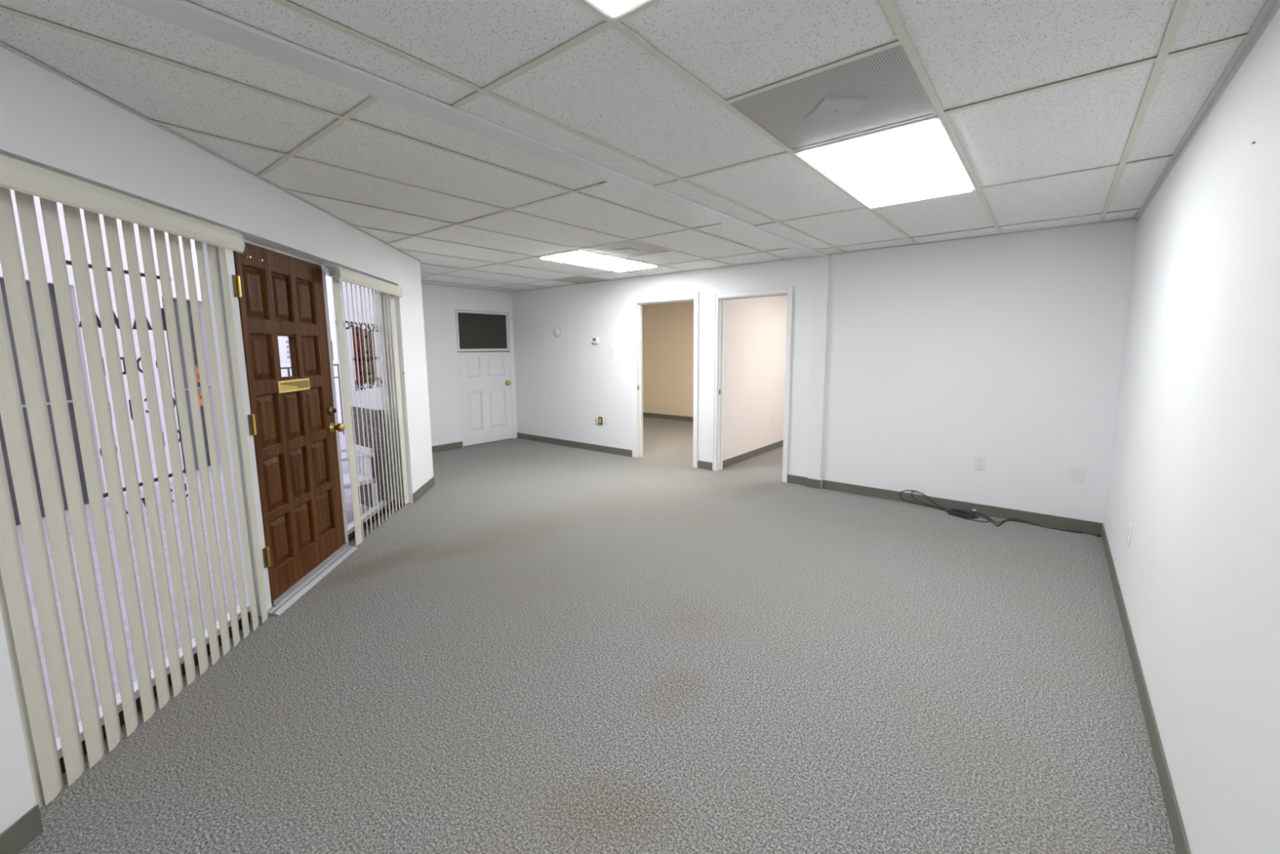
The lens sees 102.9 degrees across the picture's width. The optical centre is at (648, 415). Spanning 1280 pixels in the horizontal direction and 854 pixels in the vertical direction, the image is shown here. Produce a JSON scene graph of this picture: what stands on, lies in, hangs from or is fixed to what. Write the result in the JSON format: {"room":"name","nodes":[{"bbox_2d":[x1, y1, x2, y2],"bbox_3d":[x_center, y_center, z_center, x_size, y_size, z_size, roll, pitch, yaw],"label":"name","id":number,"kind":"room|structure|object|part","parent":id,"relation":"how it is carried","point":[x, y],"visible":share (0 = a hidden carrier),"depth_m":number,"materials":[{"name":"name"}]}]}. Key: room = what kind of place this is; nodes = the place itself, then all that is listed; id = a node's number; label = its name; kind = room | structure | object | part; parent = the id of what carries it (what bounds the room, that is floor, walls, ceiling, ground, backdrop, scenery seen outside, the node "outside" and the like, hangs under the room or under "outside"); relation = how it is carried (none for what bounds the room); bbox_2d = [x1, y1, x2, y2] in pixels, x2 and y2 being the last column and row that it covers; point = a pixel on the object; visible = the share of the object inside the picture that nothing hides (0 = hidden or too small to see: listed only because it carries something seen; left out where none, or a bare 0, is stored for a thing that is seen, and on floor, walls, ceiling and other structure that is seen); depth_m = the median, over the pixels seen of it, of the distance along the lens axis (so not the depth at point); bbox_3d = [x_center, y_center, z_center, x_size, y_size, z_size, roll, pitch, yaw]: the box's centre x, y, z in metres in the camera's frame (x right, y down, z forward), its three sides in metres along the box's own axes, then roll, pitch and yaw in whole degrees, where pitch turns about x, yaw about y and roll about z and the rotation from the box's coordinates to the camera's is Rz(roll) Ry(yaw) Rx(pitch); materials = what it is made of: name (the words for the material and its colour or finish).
{"room":"empty office","nodes":[
{"label":"empty office","id":0,"kind":"room"},
{"bbox_2d":[0,45,433,834],"bbox_3d":[-2.032,-0.024,1.971,0.200,2.460,6.857,-1,8,-7],"label":"wall","id":1,"kind":"structure","parent":0,"point":[47,121],"depth_m":2.10,"materials":[{"name":"white paint"}]},
{"bbox_2d":[55,242,252,773],"bbox_3d":[-2.106,0.181,2.035,0.060,2.038,1.273,-1,8,-7],"label":"window","id":2,"kind":"structure","parent":1,"relation":"in","point":[120,709],"depth_m":2.51,"materials":[{"name":"white glass"}]},
{"bbox_2d":[0,153,267,808],"bbox_3d":[-1.963,0.181,2.035,0.125,2.012,1.306,-1,8,-7],"label":"vertical blind","id":3,"kind":"object","parent":2,"relation":"attached to","point":[27,180],"visible":0.98,"depth_m":1.85,"materials":[{"name":"beige plastic"}]},
{"bbox_3d":[-2.098,1.160,2.164,0.033,0.064,1.183,-1,8,-7],"label":"kick plate","id":4,"kind":"part","parent":2,"relation":"part of","materials":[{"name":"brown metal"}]},
{"bbox_2d":[0,475,435,853],"bbox_3d":[-1.971,1.092,2.560,0.008,0.092,6.015,-1,8,-7],"label":"baseboard","id":5,"kind":"structure","parent":1,"relation":"attached to","point":[28,826],"depth_m":1.51,"materials":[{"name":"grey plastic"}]},
{"bbox_2d":[215,239,357,617],"bbox_3d":[-2.171,0.033,3.163,0.172,2.038,0.995,-1,8,-7],"label":"door","id":6,"kind":"structure","parent":1,"relation":"in","point":[292,427],"depth_m":3.05,"materials":[{"name":"brown wood"}]},
{"bbox_3d":[-2.161,-0.667,2.780,0.038,0.285,0.195,-1,8,-7],"label":"panel","id":7,"kind":"part","parent":6,"relation":"part of","materials":[{"name":"brown wood"}]},
{"bbox_3d":[-2.158,-0.322,2.825,0.038,0.266,0.195,-1,8,-7],"label":"panel","id":8,"kind":"part","parent":6,"relation":"part of","materials":[{"name":"brown wood"}]},
{"bbox_3d":[-2.156,0.029,2.871,0.038,0.302,0.195,-1,8,-7],"label":"panel","id":9,"kind":"part","parent":6,"relation":"part of","materials":[{"name":"brown wood"}]},
{"bbox_3d":[-2.154,0.386,2.918,0.038,0.312,0.195,-1,8,-7],"label":"panel","id":10,"kind":"part","parent":6,"relation":"part of","materials":[{"name":"brown wood"}]},
{"bbox_3d":[-2.151,0.726,2.963,0.038,0.291,0.195,-1,8,-7],"label":"panel","id":11,"kind":"part","parent":6,"relation":"part of","materials":[{"name":"brown wood"}]},
{"bbox_3d":[-2.189,-0.699,3.023,0.038,0.285,0.190,-1,8,-7],"label":"panel","id":12,"kind":"part","parent":6,"relation":"part of","materials":[{"name":"brown wood"}]},
{"bbox_3d":[-2.184,-0.003,3.115,0.038,0.302,0.190,-1,8,-7],"label":"panel","id":13,"kind":"part","parent":6,"relation":"part of","materials":[{"name":"brown wood"}]},
{"bbox_3d":[-2.182,0.354,3.162,0.038,0.312,0.190,-1,8,-7],"label":"panel","id":14,"kind":"part","parent":6,"relation":"part of","materials":[{"name":"brown wood"}]},
{"bbox_3d":[-2.180,0.694,3.207,0.038,0.291,0.190,-1,8,-7],"label":"panel","id":15,"kind":"part","parent":6,"relation":"part of","materials":[{"name":"brown wood"}]},
{"bbox_3d":[-2.218,-0.731,3.272,0.038,0.285,0.205,-1,8,-7],"label":"panel","id":16,"kind":"part","parent":6,"relation":"part of","materials":[{"name":"brown wood"}]},
{"bbox_3d":[-2.216,-0.387,3.317,0.038,0.266,0.205,-1,8,-7],"label":"panel","id":17,"kind":"part","parent":6,"relation":"part of","materials":[{"name":"brown wood"}]},
{"bbox_3d":[-2.213,-0.036,3.364,0.038,0.302,0.205,-1,8,-7],"label":"panel","id":18,"kind":"part","parent":6,"relation":"part of","materials":[{"name":"brown wood"}]},
{"bbox_3d":[-2.211,0.321,3.411,0.038,0.312,0.205,-1,8,-7],"label":"panel","id":19,"kind":"part","parent":6,"relation":"part of","materials":[{"name":"brown wood"}]},
{"bbox_3d":[-2.209,0.662,3.456,0.038,0.291,0.205,-1,8,-7],"label":"panel","id":20,"kind":"part","parent":6,"relation":"part of","materials":[{"name":"brown wood"}]},
{"bbox_3d":[-2.170,0.085,3.562,0.082,0.072,0.072,-1,8,-7],"label":"knob","id":21,"kind":"part","parent":6,"relation":"part of","materials":[{"name":"gold metal"}]},
{"bbox_2d":[324,266,397,542],"bbox_3d":[-2.357,-0.102,4.190,0.060,2.038,1.087,-1,8,-7],"label":"window","id":22,"kind":"structure","parent":1,"relation":"in","point":[351,532],"depth_m":4.60,"materials":[{"name":"glass"}]},
{"bbox_2d":[351,326,377,384],"bbox_3d":[-2.392,-0.506,4.309,0.003,0.470,0.410,-1,8,-7],"label":"poster","id":23,"kind":"object","parent":22,"relation":"attached to","point":[362,339],"visible":0.74,"depth_m":4.28,"materials":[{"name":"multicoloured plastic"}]},
{"bbox_3d":[-2.378,-0.491,4.191,0.001,0.470,0.170,-1,8,-7],"label":"red panel","id":24,"kind":"part","parent":23,"relation":"part of","materials":[{"name":"red paper"}]},
{"bbox_2d":[328,265,408,546],"bbox_3d":[-2.205,-0.094,4.157,0.113,2.006,1.193,-1,8,-7],"label":"vertical blind","id":25,"kind":"object","parent":22,"relation":"attached to","point":[339,273],"visible":1,"depth_m":4.01,"materials":[{"name":"beige plastic"}]},
{"bbox_3d":[-2.224,-0.727,4.579,0.002,0.675,0.002,6,10,38],"label":"cord","id":26,"kind":"part","parent":25,"relation":"part of","materials":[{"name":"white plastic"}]},
{"bbox_3d":[-2.349,0.878,4.314,0.033,0.064,0.985,-1,8,-7],"label":"kick plate","id":27,"kind":"part","parent":22,"relation":"part of","materials":[{"name":"white paint"}]},
{"bbox_2d":[339,280,381,409],"bbox_3d":[-3.081,-0.530,5.863,1.518,2.460,0.140,6,10,38],"label":"wall","id":28,"kind":"structure","parent":0,"point":[344,285],"depth_m":5.98,"materials":[{"name":"white paint"}]},
{"bbox_2d":[330,276,517,464],"bbox_3d":[-2.008,-0.895,8.576,0.200,2.460,5.784,6,10,38],"label":"wall","id":29,"kind":"structure","parent":0,"point":[440,303],"depth_m":7.31,"materials":[{"name":"white paint"}]},
{"bbox_2d":[426,328,448,339],"bbox_3d":[-2.961,-1.137,7.170,0.004,0.150,0.300,6,10,38],"label":"wall plate","id":30,"kind":"object","parent":29,"relation":"attached to","point":[433,334],"visible":1,"depth_m":7.17,"materials":[{"name":"white paint"}]},
{"bbox_2d":[431,441,462,452],"bbox_3d":[-3.195,0.505,7.071,0.008,0.092,1.374,6,10,38],"label":"baseboard","id":31,"kind":"structure","parent":29,"relation":"attached to","point":[459,444],"depth_m":7.41,"materials":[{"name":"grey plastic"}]},
{"bbox_2d":[457,310,516,447],"bbox_3d":[-2.463,-0.596,7.858,0.118,2.060,0.983,6,10,38],"label":"door","id":32,"kind":"structure","parent":29,"relation":"in","point":[486,379],"depth_m":7.90,"materials":[{"name":"white paint"}]},
{"bbox_3d":[-2.643,-0.719,7.668,0.032,0.315,0.230,6,10,38],"label":"panel","id":33,"kind":"part","parent":32,"relation":"part of","materials":[{"name":"white paint"}]},
{"bbox_3d":[-2.638,-0.064,7.754,0.032,0.595,0.230,6,10,38],"label":"panel","id":34,"kind":"part","parent":32,"relation":"part of","materials":[{"name":"white paint"}]},
{"bbox_2d":[455,309,510,351],"bbox_3d":[-2.508,-1.276,7.751,0.036,0.602,0.913,6,10,38],"label":"window","id":35,"kind":"structure","parent":32,"relation":"attached to","point":[476,331],"depth_m":7.73,"materials":[{"name":"black glass"}]},
{"bbox_3d":[-2.394,-0.761,7.979,0.032,0.315,0.300,6,10,38],"label":"panel","id":36,"kind":"part","parent":32,"relation":"part of","materials":[{"name":"white paint"}]},
{"bbox_3d":[-2.390,-0.107,8.065,0.032,0.595,0.300,6,10,38],"label":"panel","id":37,"kind":"part","parent":32,"relation":"part of","materials":[{"name":"white paint"}]},
{"bbox_3d":[-2.225,-0.516,8.132,0.072,0.090,0.090,6,10,38],"label":"knob","id":38,"kind":"part","parent":32,"relation":"part of","materials":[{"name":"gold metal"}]},
{"bbox_2d":[17,416,1176,853],"bbox_3d":[-0.573,0.887,4.701,7.338,0.080,10.400,6,10,38],"label":"floor","id":39,"kind":"structure","parent":0,"point":[550,648],"depth_m":2.17,"materials":[{"name":"grey carpet"}]},
{"bbox_2d":[899,489,1101,537],"bbox_3d":[2.851,0.816,4.269,1.426,0.127,0.259,6,10,38],"label":"cable","id":40,"kind":"object","parent":39,"relation":"on","point":[959,513],"visible":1,"depth_m":4.35,"materials":[{"name":"grey plastic"}]},
{"bbox_2d":[0,0,1279,292],"bbox_3d":[-1.555,-1.343,3.079,7.218,0.140,7.138,6,10,38],"label":"ceiling","id":41,"kind":"structure","parent":0,"point":[1058,113],"depth_m":1.89,"materials":[{"name":"tile"}]},
{"bbox_2d":[107,0,826,257],"bbox_3d":[-0.064,-1.270,2.831,0.131,0.012,5.688,6,10,38],"label":"ceiling beam","id":42,"kind":"structure","parent":41,"relation":"attached to","point":[186,15],"depth_m":1.77,"materials":[{"name":"white metal"}]},
{"bbox_2d":[551,275,610,284],"bbox_3d":[-0.892,-1.783,6.727,0.584,0.007,0.519,6,10,38],"label":"ceiling vent","id":43,"kind":"object","parent":41,"relation":"in","point":[578,280],"visible":1,"depth_m":6.73,"materials":[{"name":"grey metal"}]},
{"bbox_2d":[537,248,659,271],"bbox_3d":[-0.484,-1.622,5.287,0.594,0.084,1.203,6,10,38],"label":"ceiling light","id":44,"kind":"object","parent":41,"relation":"attached to","point":[579,257],"visible":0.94,"depth_m":5.17,"materials":[{"name":"white paint"}]},
{"bbox_2d":[583,0,652,21],"bbox_3d":[-0.238,-1.024,0.742,0.594,0.084,1.203,6,10,38],"label":"ceiling light","id":45,"kind":"object","parent":41,"relation":"attached to","point":[614,10],"visible":1,"depth_m":1.32,"materials":[{"name":"white paint"}]},
{"bbox_2d":[590,0,644,17],"bbox_3d":[-0.238,-0.991,0.747,0.552,0.018,1.161,6,10,38],"label":"diffuser","id":46,"kind":"object","parent":45,"relation":"attached to","point":[611,8],"depth_m":1.32,"materials":[{"name":"white plastic"}]},
{"bbox_2d":[582,240,671,257],"bbox_3d":[-0.196,-1.513,4.678,0.584,0.016,0.584,6,10,38],"label":"ceiling vent","id":47,"kind":"object","parent":41,"relation":"in","point":[625,249],"visible":1,"depth_m":4.65,"materials":[{"name":"grey metal"}]},
{"bbox_2d":[728,45,937,151],"bbox_3d":[0.708,-1.156,1.929,0.584,0.016,0.584,6,10,38],"label":"ceiling vent","id":48,"kind":"object","parent":41,"relation":"in","point":[883,89],"visible":1,"depth_m":1.88,"materials":[{"name":"grey metal"}]},
{"bbox_2d":[793,115,976,208],"bbox_3d":[1.276,-1.284,2.636,0.594,0.084,1.203,6,10,38],"label":"ceiling light","id":49,"kind":"object","parent":41,"relation":"attached to","point":[918,160],"visible":0.73,"depth_m":2.48,"materials":[{"name":"glowing white translucent plastic diffuser"}]},
{"bbox_2d":[642,301,693,417],"bbox_3d":[2.701,-0.931,8.607,7.538,2.460,0.120,6,10,38],"label":"wall","id":50,"kind":"structure","parent":0,"point":[668,328],"depth_m":10.33,"materials":[{"name":"beige paint"}]},
{"bbox_2d":[643,412,693,421],"bbox_3d":[1.313,0.118,9.778,3.678,0.092,0.008,6,10,38],"label":"baseboard","id":51,"kind":"structure","parent":50,"relation":"attached to","point":[645,414],"depth_m":10.48,"materials":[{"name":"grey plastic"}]},
{"bbox_2d":[722,295,787,460],"bbox_3d":[1.809,-0.745,7.246,0.090,2.460,3.142,6,10,38],"label":"wall","id":52,"kind":"structure","parent":0,"point":[755,328],"depth_m":6.65,"materials":[{"name":"white paint"}]},
{"bbox_2d":[724,360,728,370],"bbox_3d":[0.939,-0.594,6.070,0.018,0.116,0.076,6,10,38],"label":"light switch","id":53,"kind":"object","parent":52,"relation":"attached to","point":[726,362],"visible":1,"depth_m":6.07,"materials":[{"name":"white plastic"}]},
{"bbox_2d":[722,440,783,468],"bbox_3d":[1.855,0.432,7.370,0.008,0.092,3.142,6,10,38],"label":"baseboard","id":54,"kind":"structure","parent":52,"relation":"attached to","point":[735,460],"depth_m":6.75,"materials":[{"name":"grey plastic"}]},
{"bbox_2d":[771,413,773,422],"bbox_3d":[1.760,0.038,7.200,0.009,0.116,0.078,6,10,38],"label":"wall outlet","id":55,"kind":"object","parent":52,"relation":"attached to","point":[772,415],"visible":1,"depth_m":7.19,"materials":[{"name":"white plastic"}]},
{"bbox_2d":[511,217,1137,523],"bbox_3d":[0.707,-0.580,6.049,7.218,2.460,0.120,6,10,38],"label":"wall","id":56,"kind":"structure","parent":0,"point":[1006,350],"depth_m":4.56,"materials":[{"name":"white paint"}]},
{"bbox_2d":[554,327,560,336],"bbox_3d":[-1.342,-1.225,7.498,0.132,0.132,0.037,6,10,38],"label":"smoke detector","id":57,"kind":"object","parent":56,"relation":"attached to","point":[557,331],"visible":1,"depth_m":7.48,"materials":[{"name":"grey plastic"}]},
{"bbox_2d":[591,337,599,344],"bbox_3d":[-0.736,-1.028,7.046,0.124,0.102,0.027,6,10,38],"label":"thermostat","id":58,"kind":"object","parent":56,"relation":"attached to","point":[595,340],"visible":1,"depth_m":7.03,"materials":[{"name":"white plastic"}]},
{"bbox_2d":[595,416,602,424],"bbox_3d":[-0.697,0.073,7.171,0.132,0.110,0.020,6,10,38],"label":"outlet box","id":59,"kind":"object","parent":56,"relation":"attached to","point":[598,420],"visible":1,"depth_m":7.16,"materials":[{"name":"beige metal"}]},
{"bbox_3d":[-0.670,0.075,7.152,0.065,0.110,0.018,6,10,38],"label":"frame","id":60,"kind":"part","parent":59,"relation":"part of","materials":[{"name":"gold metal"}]},
{"bbox_2d":[603,416,608,425],"bbox_3d":[-0.595,0.079,7.097,0.078,0.116,0.009,6,10,38],"label":"wall outlet","id":61,"kind":"object","parent":56,"relation":"attached to","point":[605,419],"visible":1,"depth_m":7.09,"materials":[{"name":"white plastic"}]},
{"bbox_2d":[608,348,613,357],"bbox_3d":[-0.508,-0.844,6.895,0.076,0.116,0.018,6,10,38],"label":"light switch","id":62,"kind":"object","parent":56,"relation":"attached to","point":[611,350],"visible":1,"depth_m":6.89,"materials":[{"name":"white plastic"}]},
{"bbox_2d":[630,291,698,467],"bbox_3d":[0.225,-0.447,6.441,1.035,2.100,0.142,6,10,38],"label":"door frame","id":63,"kind":"structure","parent":56,"relation":"in","point":[636,303],"depth_m":6.60,"materials":[{"name":"white paint"}]},
{"bbox_3d":[-0.191,-0.477,6.691,0.071,2.100,0.020,6,10,38],"label":"casing","id":64,"kind":"part","parent":63,"relation":"part of","materials":[{"name":"white paint"}]},
{"bbox_3d":[0.183,-1.443,6.259,0.900,0.076,0.020,6,10,38],"label":"casing","id":65,"kind":"part","parent":63,"relation":"part of","materials":[{"name":"white paint"}]},
{"bbox_3d":[0.568,-0.403,6.094,0.064,2.100,0.020,6,10,38],"label":"casing","id":66,"kind":"part","parent":63,"relation":"part of","materials":[{"name":"white paint"}]},
{"bbox_2d":[712,285,793,482],"bbox_3d":[1.165,-0.342,5.704,0.932,2.072,0.142,6,10,38],"label":"door frame","id":67,"kind":"structure","parent":56,"relation":"in","point":[719,297],"depth_m":5.81,"materials":[{"name":"white paint"}]},
{"bbox_3d":[0.781,-0.369,5.928,0.051,2.072,0.020,6,10,38],"label":"casing","id":68,"kind":"part","parent":67,"relation":"part of","materials":[{"name":"white paint"}]},
{"bbox_3d":[1.118,-1.331,5.527,0.825,0.063,0.020,6,10,38],"label":"casing","id":69,"kind":"part","parent":67,"relation":"part of","materials":[{"name":"white paint"}]},
{"bbox_3d":[1.470,-0.302,5.387,0.056,2.072,0.020,6,10,38],"label":"casing","id":70,"kind":"part","parent":67,"relation":"part of","materials":[{"name":"white paint"}]},
{"bbox_2d":[516,432,1102,533],"bbox_3d":[0.665,0.602,6.143,7.218,0.092,0.038,6,10,38],"label":"baseboard","id":71,"kind":"structure","parent":56,"relation":"attached to","point":[1080,525],"depth_m":4.76,"materials":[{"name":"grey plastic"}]},
{"bbox_2d":[807,254,830,479],"bbox_3d":[1.723,-0.408,5.164,0.137,2.338,0.030,6,10,38],"label":"pilaster","id":72,"kind":"object","parent":56,"relation":"attached to","point":[821,268],"visible":1,"depth_m":5.14,"materials":[{"name":"white paint"}]},
{"bbox_2d":[973,456,985,470],"bbox_3d":[2.851,0.414,4.387,0.078,0.116,0.009,6,10,38],"label":"wall outlet","id":73,"kind":"object","parent":56,"relation":"attached to","point":[980,462],"visible":1,"depth_m":4.38,"materials":[{"name":"white plastic"}]},
{"bbox_2d":[1068,466,1085,482],"bbox_3d":[3.357,0.467,3.992,0.094,0.112,0.007,6,10,38],"label":"blank plate","id":74,"kind":"object","parent":56,"relation":"attached to","point":[1076,474],"visible":1,"depth_m":3.99,"materials":[{"name":"white plastic"}]},
{"bbox_2d":[1103,8,1279,853],"bbox_3d":[2.342,-0.087,2.236,0.120,2.460,10.400,6,10,38],"label":"wall","id":75,"kind":"structure","parent":0,"point":[1194,468],"depth_m":1.52,"materials":[{"name":"white paint"}]},
{"bbox_2d":[1126,522,1132,546],"bbox_3d":[2.585,0.641,2.741,0.009,0.116,0.078,6,10,38],"label":"wall outlet","id":76,"kind":"object","parent":75,"relation":"attached to","point":[1130,528],"visible":1,"depth_m":2.72,"materials":[{"name":"white plastic"}]},
{"bbox_2d":[1100,523,1191,853],"bbox_3d":[1.284,1.256,1.161,0.008,0.092,7.130,6,10,38],"label":"baseboard","id":77,"kind":"structure","parent":75,"relation":"attached to","point":[1179,835],"depth_m":1.87,"materials":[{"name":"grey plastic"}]},
{"label":"outside","id":78,"kind":"structure","parent":0,"visible":0},
{"bbox_2d":[16,431,368,738],"bbox_3d":[-8.194,1.159,3.256,11.800,0.100,24.000,-1,8,-7],"label":"pavement","id":79,"kind":"structure","parent":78,"point":[345,468],"depth_m":3.39,"materials":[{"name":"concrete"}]},
{"bbox_2d":[0,189,342,525],"bbox_3d":[-5.489,-0.777,4.333,0.300,3.420,22.000,-1,8,-7],"label":"facade","id":80,"kind":"object","parent":79,"relation":"on","point":[37,202],"visible":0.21,"depth_m":5.16,"materials":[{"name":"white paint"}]},
{"bbox_2d":[194,363,203,409],"bbox_3d":[-5.652,-0.366,6.429,0.013,0.580,0.220,-1,8,-7],"label":"poster","id":81,"kind":"object","parent":80,"relation":"attached to","point":[198,384],"visible":0.21,"depth_m":6.40,"materials":[{"name":"orange paper"}]},
{"bbox_2d":[195,365,199,382],"bbox_3d":[-5.648,-0.520,6.409,0.002,0.210,0.180,-1,8,-7],"label":"picture","id":82,"kind":"object","parent":81,"relation":"attached to","point":[196,366],"depth_m":6.38},
{"bbox_2d":[197,388,203,406],"bbox_3d":[-5.646,-0.228,6.448,0.002,0.220,0.180,-1,8,-7],"label":"picture","id":83,"kind":"object","parent":81,"relation":"attached to","point":[199,390],"depth_m":6.42},
{"bbox_2d":[277,336,290,362],"bbox_3d":[-5.792,-1.141,8.296,0.012,0.530,0.730,-1,8,-7],"label":"notice sheet","id":84,"kind":"object","parent":80,"relation":"attached to","point":[283,343],"visible":0.3,"depth_m":8.06,"materials":[{"name":"white paper"}]},
{"bbox_2d":[280,364,344,434],"bbox_3d":[-5.233,-0.147,7.898,0.030,1.235,2.000,-1,8,-7],"label":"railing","id":85,"kind":"object","parent":79,"relation":"on","point":[288,368],"visible":0.18,"depth_m":8.80,"materials":[{"name":"black metal"}]},
{"bbox_3d":[-5.236,-0.642,7.832,0.030,0.235,2.000,-1,8,-7],"label":"rail","id":86,"kind":"part","parent":85,"relation":"part of","materials":[{"name":"grey metal"}]},
{"bbox_3d":[-5.346,-0.267,8.874,0.020,1.220,0.020,-1,8,-7],"label":"post","id":87,"kind":"part","parent":85,"relation":"part of","materials":[{"name":"grey metal"}]},
{"bbox_2d":[340,444,377,505],"bbox_3d":[-2.674,0.601,4.462,0.456,0.619,0.378,6,10,38],"label":"patio chair","id":88,"kind":"object","parent":79,"relation":"on","point":[346,477],"visible":0.41,"depth_m":4.48,"materials":[{"name":"white plastic"}]},
{"bbox_3d":[-2.837,0.329,4.555,0.043,0.034,0.378,6,10,38],"label":"armrest","id":89,"kind":"part","parent":88,"relation":"part of","materials":[{"name":"white plastic"}]},
{"bbox_3d":[-2.514,0.360,4.301,0.043,0.034,0.378,6,10,38],"label":"armrest","id":90,"kind":"part","parent":88,"relation":"part of","materials":[{"name":"white plastic"}]},
{"bbox_3d":[-2.674,0.579,4.459,0.412,0.043,0.378,6,10,38],"label":"seat","id":91,"kind":"part","parent":88,"relation":"part of","materials":[{"name":"white plastic"}]},
{"bbox_3d":[-2.567,0.407,4.574,0.378,0.267,0.030,6,10,38],"label":"backrest","id":92,"kind":"part","parent":88,"relation":"part of","materials":[{"name":"white plastic"}]},
{"bbox_3d":[-2.404,0.751,4.488,0.031,0.310,0.034,6,10,38],"label":"leg","id":93,"kind":"part","parent":88,"relation":"part of","materials":[{"name":"white plastic"}]},
{"bbox_2d":[351,405,391,511],"bbox_3d":[-2.636,0.394,4.776,0.720,0.945,0.050,6,10,38],"label":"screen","id":94,"kind":"object","parent":79,"relation":"on","point":[354,409],"visible":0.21,"depth_m":4.62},
{"bbox_3d":[-2.366,0.421,4.564,0.030,0.945,0.050,6,10,38],"label":"post","id":95,"kind":"part","parent":94,"relation":"part of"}
]}

